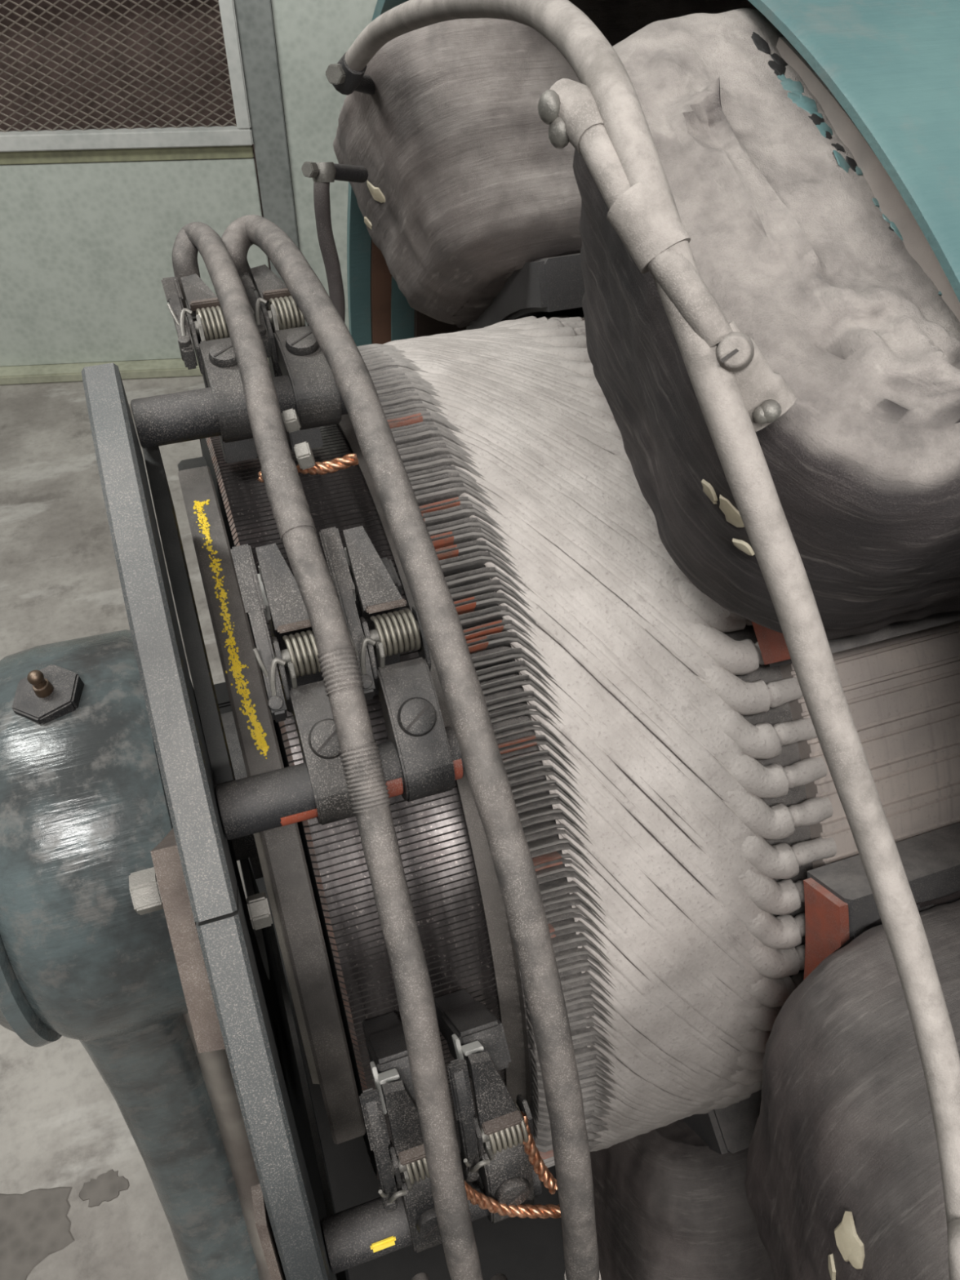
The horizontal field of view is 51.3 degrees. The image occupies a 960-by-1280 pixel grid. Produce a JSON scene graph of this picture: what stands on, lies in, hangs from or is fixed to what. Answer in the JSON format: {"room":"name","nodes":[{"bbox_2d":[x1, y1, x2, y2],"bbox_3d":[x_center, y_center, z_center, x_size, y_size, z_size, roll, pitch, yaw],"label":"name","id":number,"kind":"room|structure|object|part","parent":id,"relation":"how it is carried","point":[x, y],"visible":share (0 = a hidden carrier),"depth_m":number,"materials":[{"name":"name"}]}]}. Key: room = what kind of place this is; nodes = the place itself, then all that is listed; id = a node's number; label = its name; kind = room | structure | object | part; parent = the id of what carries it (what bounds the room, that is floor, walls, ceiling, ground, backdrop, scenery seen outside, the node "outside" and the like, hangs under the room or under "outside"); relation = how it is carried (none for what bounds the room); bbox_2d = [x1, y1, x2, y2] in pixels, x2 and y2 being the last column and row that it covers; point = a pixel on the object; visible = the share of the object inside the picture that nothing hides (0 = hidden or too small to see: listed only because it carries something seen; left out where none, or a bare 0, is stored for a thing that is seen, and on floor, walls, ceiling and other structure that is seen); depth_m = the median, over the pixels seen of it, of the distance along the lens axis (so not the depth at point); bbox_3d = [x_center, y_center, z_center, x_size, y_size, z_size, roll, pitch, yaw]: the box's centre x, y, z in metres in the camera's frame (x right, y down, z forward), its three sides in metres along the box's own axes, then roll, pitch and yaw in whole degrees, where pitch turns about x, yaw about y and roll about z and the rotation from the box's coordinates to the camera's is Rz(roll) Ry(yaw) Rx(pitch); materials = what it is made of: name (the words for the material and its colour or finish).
{"room":"elevator machine room","nodes":[
{"label":"elevator machine room","id":0,"kind":"room"},
{"bbox_2d":[0,375,247,1279],"bbox_3d":[0.226,0.297,1.868,9.000,0.100,8.000,-13,46,-14],"label":"floor","id":1,"kind":"structure","parent":0,"point":[61,1125],"depth_m":2.10,"materials":[{"name":"concrete"}]},
{"bbox_2d":[0,1186,74,1279],"bbox_3d":[-0.605,0.773,1.298,0.149,0.001,0.144,-13,46,-14],"label":"oil stain","id":2,"kind":"object","parent":1,"relation":"on","point":[35,1224],"visible":1,"depth_m":1.30,"materials":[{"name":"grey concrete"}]},
{"bbox_2d":[79,1168,128,1207],"bbox_3d":[-0.504,0.733,1.340,0.064,0.001,0.040,-13,46,-14],"label":"oil stain","id":3,"kind":"object","parent":1,"relation":"on","point":[107,1186],"visible":1,"depth_m":1.34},
{"bbox_2d":[0,357,269,385],"bbox_3d":[-0.854,-0.787,2.851,5.400,0.028,0.107,-4,45,-5],"label":"trim","id":4,"kind":"structure","parent":1,"relation":"on","point":[175,367],"depth_m":2.80,"materials":[{"name":"beige paint"}]},
{"bbox_2d":[0,145,269,366],"bbox_3d":[-1.752,-0.943,2.564,2.385,0.572,0.025,-4,45,-5],"label":"panel","id":5,"kind":"object","parent":4,"relation":"on","point":[87,237],"visible":0.68,"depth_m":2.59,"materials":[{"name":"paint"}]},
{"bbox_2d":[0,0,253,151],"bbox_3d":[-1.745,-1.456,2.036,2.406,0.900,0.035,-4,45,-5],"label":"guard","id":6,"kind":"object","parent":5,"relation":"on","point":[240,134],"visible":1,"depth_m":2.36,"materials":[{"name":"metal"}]},
{"bbox_3d":[-1.744,-1.151,2.340,2.390,0.038,0.034,-4,45,-5],"label":"frame rail","id":7,"kind":"part","parent":6,"relation":"part of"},
{"bbox_3d":[-0.567,-1.555,2.133,0.033,0.862,0.034,-4,45,-5],"label":"frame rail","id":8,"kind":"part","parent":6,"relation":"part of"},
{"bbox_2d":[234,0,308,326],"bbox_3d":[-0.512,-1.607,2.123,0.080,2.172,0.062,-4,45,-5],"label":"steel post","id":9,"kind":"object","parent":4,"relation":"on","point":[255,18],"visible":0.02,"depth_m":2.41,"materials":[{"name":"grey metal"}]},
{"bbox_2d":[271,0,377,330],"bbox_3d":[0.388,-1.663,2.198,1.728,2.172,0.012,-4,45,-5],"label":"panel","id":10,"kind":"object","parent":4,"relation":"on","point":[311,36],"visible":0.02,"depth_m":2.41,"materials":[{"name":"paint"}]},
{"bbox_2d":[0,629,271,1279],"bbox_3d":[-0.339,0.336,1.032,0.186,1.005,0.640,-13,46,-14],"label":"pedestal","id":11,"kind":"object","parent":1,"relation":"on","point":[84,808],"visible":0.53,"depth_m":0.74,"materials":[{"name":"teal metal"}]},
{"bbox_2d":[81,362,349,1279],"bbox_3d":[-0.183,0.248,0.789,0.058,0.935,0.630,-13,46,-14],"label":"ring","id":12,"kind":"object","parent":11,"relation":"attached to","point":[232,975],"visible":0.99,"depth_m":0.46,"materials":[{"name":"grey paint"}]},
{"bbox_2d":[130,375,348,448],"bbox_3d":[-0.138,-0.136,0.582,0.122,0.028,0.027,-13,46,-14],"label":"rod","id":13,"kind":"object","parent":12,"relation":"attached to","point":[190,415],"visible":0.51,"depth_m":0.56,"materials":[{"name":"metal"}]},
{"bbox_2d":[161,273,257,463],"bbox_3d":[-0.163,-0.153,0.631,0.041,0.116,0.142,-13,46,-14],"label":"brush holder","id":14,"kind":"object","parent":13,"relation":"attached to","point":[211,340],"visible":0.84,"depth_m":0.59,"materials":[{"name":"metal"}]},
{"bbox_3d":[-0.175,-0.218,0.630,0.021,0.008,0.044,-13,46,-14],"label":"lever","id":15,"kind":"part","parent":14,"relation":"part of","materials":[{"name":"grey metal"}]},
{"bbox_2d":[172,222,483,1279],"bbox_3d":[-0.089,0.176,0.696,0.040,0.728,0.611,-14,47,-15],"label":"cable","id":16,"kind":"object","parent":14,"relation":"hanging from","point":[362,764],"visible":0.94,"depth_m":0.46,"materials":[{"name":"rubber"}]},
{"bbox_2d":[257,471,263,482],"bbox_3d":[-0.106,-0.073,0.530,0.013,0.046,0.017,14,46,13],"label":"copper braid","id":17,"kind":"object","parent":16,"relation":"attached to","point":[260,479],"visible":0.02,"depth_m":0.51},
{"bbox_2d":[296,453,358,475],"bbox_3d":[-0.080,-0.092,0.522,0.034,0.012,0.010,-17,47,-17],"label":"copper braid","id":18,"kind":"object","parent":16,"relation":"attached to","point":[322,468],"visible":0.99,"depth_m":0.52},
{"bbox_2d":[239,264,341,451],"bbox_3d":[-0.121,-0.163,0.641,0.041,0.116,0.142,-13,46,-14],"label":"brush holder","id":19,"kind":"object","parent":13,"relation":"attached to","point":[292,349],"visible":0.82,"depth_m":0.59,"materials":[{"name":"metal"}]},
{"bbox_3d":[-0.133,-0.228,0.641,0.021,0.008,0.044,-13,46,-14],"label":"lever","id":20,"kind":"part","parent":19,"relation":"part of","materials":[{"name":"grey metal"}]},
{"bbox_2d":[221,214,601,1279],"bbox_3d":[-0.045,0.162,0.706,0.040,0.729,0.623,-17,47,-17],"label":"cable","id":21,"kind":"object","parent":19,"relation":"hanging from","point":[440,622],"visible":0.84,"depth_m":0.47,"materials":[{"name":"grey rubber"}]},
{"bbox_2d":[214,726,464,839],"bbox_3d":[-0.069,0.071,0.503,0.122,0.028,0.028,-13,46,-14],"label":"rod","id":22,"kind":"object","parent":12,"relation":"attached to","point":[282,797],"visible":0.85,"depth_m":0.48,"materials":[{"name":"metal"}]},
{"bbox_2d":[230,542,355,825],"bbox_3d":[-0.090,0.026,0.509,0.041,0.121,0.120,-13,46,-14],"label":"brush holder","id":23,"kind":"object","parent":22,"relation":"attached to","point":[294,659],"visible":0.7,"depth_m":0.49,"materials":[{"name":"metal"}]},
{"bbox_3d":[-0.097,-0.027,0.499,0.021,0.010,0.043,-13,85,-14],"label":"lever","id":24,"kind":"part","parent":23,"relation":"part of","materials":[{"name":"grey metal"}]},
{"bbox_2d":[319,525,455,801],"bbox_3d":[-0.048,0.016,0.520,0.041,0.121,0.120,-13,46,-14],"label":"brush holder","id":25,"kind":"object","parent":22,"relation":"attached to","point":[368,586],"visible":0.96,"depth_m":0.50,"materials":[{"name":"metal"}]},
{"bbox_3d":[-0.054,-0.037,0.509,0.021,0.010,0.043,-13,85,-14],"label":"lever","id":26,"kind":"part","parent":25,"relation":"part of","materials":[{"name":"grey metal"}]},
{"bbox_2d":[320,1164,542,1273],"bbox_3d":[-0.026,0.317,0.560,0.122,0.028,0.028,-13,46,-14],"label":"rod","id":27,"kind":"object","parent":12,"relation":"attached to","point":[354,1236],"visible":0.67,"depth_m":0.54,"materials":[{"name":"metal"}]},
{"bbox_2d":[359,1011,442,1253],"bbox_3d":[-0.045,0.254,0.548,0.040,0.143,0.120,-12,46,-13],"label":"brush holder","id":28,"kind":"object","parent":27,"relation":"attached to","point":[385,1042],"visible":0.64,"depth_m":0.51,"materials":[{"name":"metal"}]},
{"bbox_3d":[-0.035,0.236,0.499,0.021,0.043,0.010,-13,31,-14],"label":"lever","id":29,"kind":"part","parent":28,"relation":"part of","materials":[{"name":"grey metal"}]},
{"bbox_2d":[434,989,533,1223],"bbox_3d":[-0.003,0.244,0.559,0.040,0.143,0.120,-12,46,-13],"label":"brush holder","id":30,"kind":"object","parent":27,"relation":"attached to","point":[493,1149],"visible":0.98,"depth_m":0.53,"materials":[{"name":"metal"}]},
{"bbox_3d":[0.007,0.226,0.509,0.021,0.043,0.010,-13,31,-14],"label":"lever","id":31,"kind":"part","parent":30,"relation":"part of","materials":[{"name":"grey metal"}]},
{"bbox_2d":[464,1180,560,1218],"bbox_3d":[0.015,0.295,0.528,0.059,0.053,0.008,0,45,-1],"label":"copper braid","id":32,"kind":"object","parent":30,"relation":"attached to","point":[533,1211],"visible":0.87,"depth_m":0.54},
{"bbox_2d":[519,1111,557,1194],"bbox_3d":[0.030,0.272,0.530,0.009,0.043,0.035,-29,52,-27],"label":"copper braid","id":33,"kind":"object","parent":30,"relation":"attached to","point":[549,1182],"visible":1,"depth_m":0.53},
{"bbox_2d":[177,315,959,1179],"bbox_3d":[0.246,0.033,1.011,1.466,0.732,0.742,-13,46,-14],"label":"armature","id":34,"kind":"object","parent":11,"relation":"on","point":[676,797],"visible":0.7,"depth_m":0.62,"materials":[{"name":"grey metal"}]},
{"bbox_2d":[213,681,564,1279],"bbox_3d":[0.311,0.513,1.526,1.210,0.075,1.600,-13,46,-14],"label":"bedplate","id":35,"kind":"object","parent":1,"relation":"on","point":[517,1248],"visible":0.02,"depth_m":1.25,"materials":[{"name":"black metal"}]},
{"bbox_3d":[0.059,-0.001,2.041,1.210,0.075,0.060,-13,46,-14],"label":"rail","id":36,"kind":"part","parent":35,"relation":"part of","materials":[{"name":"black metal"}]},
{"bbox_2d":[346,0,959,346],"bbox_3d":[0.458,-0.014,1.091,0.900,1.301,1.288,-13,46,-14],"label":"frame","id":37,"kind":"object","parent":35,"relation":"on","point":[893,66],"visible":0.13,"depth_m":0.44,"materials":[{"name":"teal metal"}]},
{"bbox_2d":[333,0,756,329],"bbox_3d":[0.153,-0.443,0.972,0.639,0.355,0.356,-13,46,-14],"label":"pole","id":38,"kind":"object","parent":37,"relation":"attached to","point":[451,166],"visible":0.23,"depth_m":0.81,"materials":[{"name":"fabric"}]},
{"bbox_2d":[301,161,345,321],"bbox_3d":[-0.135,-0.313,0.900,0.032,0.229,0.034,-13,46,-14],"label":"cable","id":39,"kind":"object","parent":38,"relation":"attached to","point":[322,174],"visible":0.56,"depth_m":0.85,"materials":[{"name":"rubber"}]},
{"bbox_3d":[0.018,-0.307,0.940,0.006,0.054,0.255,-13,5,-14],"label":"plate","id":40,"kind":"part","parent":38,"relation":"part of","materials":[{"name":"metal"}]},
{"bbox_2d":[325,0,959,1279],"bbox_3d":[0.064,0.114,0.713,0.102,0.962,0.960,-18,48,-19],"label":"cable","id":41,"kind":"object","parent":37,"relation":"attached to","point":[595,63],"visible":1,"depth_m":0.38,"materials":[{"name":"fabric"}]},
{"bbox_2d":[537,78,796,431],"bbox_3d":[0.064,-0.138,0.366,0.030,0.095,0.126,-32,53,-29],"label":"cable","id":42,"kind":"object","parent":41,"relation":"attached to","point":[571,111],"visible":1,"depth_m":0.35,"materials":[{"name":"fabric"}]},
{"bbox_2d":[590,1088,774,1279],"bbox_3d":[0.379,0.499,1.040,0.587,0.356,0.356,-13,46,-14],"label":"pole","id":43,"kind":"object","parent":37,"relation":"attached to","point":[671,1202],"visible":0.19,"depth_m":0.88,"materials":[{"name":"fabric"}]},
{"bbox_3d":[0.180,0.440,0.991,0.006,0.054,0.255,-13,2,-14],"label":"plate","id":44,"kind":"part","parent":43,"relation":"part of","materials":[{"name":"metal"}]},
{"bbox_2d":[573,8,959,667],"bbox_3d":[0.339,-0.175,0.584,0.589,0.324,0.333,-13,46,-14],"label":"pole","id":45,"kind":"object","parent":37,"relation":"attached to","point":[802,239],"visible":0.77,"depth_m":0.43,"materials":[{"name":"fabric"}]},
{"bbox_3d":[0.145,-0.099,0.633,0.006,0.054,0.255,-13,67,-14],"label":"plate","id":46,"kind":"part","parent":45,"relation":"part of","materials":[{"name":"red metal"}]},
{"bbox_3d":[0.351,-0.233,0.488,0.378,0.035,0.209,-13,67,-14],"label":"pole seat","id":47,"kind":"part","parent":45,"relation":"part of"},
{"bbox_2d":[744,822,959,1279],"bbox_3d":[0.429,0.260,0.630,0.588,0.314,0.298,-13,46,-14],"label":"pole","id":48,"kind":"object","parent":37,"relation":"attached to","point":[843,1180],"visible":0.87,"depth_m":0.53,"materials":[{"name":"fabric"}]},
{"bbox_3d":[0.220,0.260,0.669,0.006,0.255,0.054,-13,34,-14],"label":"plate","id":49,"kind":"part","parent":48,"relation":"part of","materials":[{"name":"orange metal"}]},
{"bbox_2d":[0,0,271,270],"bbox_3d":[-0.703,-2.350,2.179,5.800,3.200,0.102,-4,45,-5],"label":"wall","id":50,"kind":"structure","parent":0,"point":[127,3],"depth_m":2.79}
]}

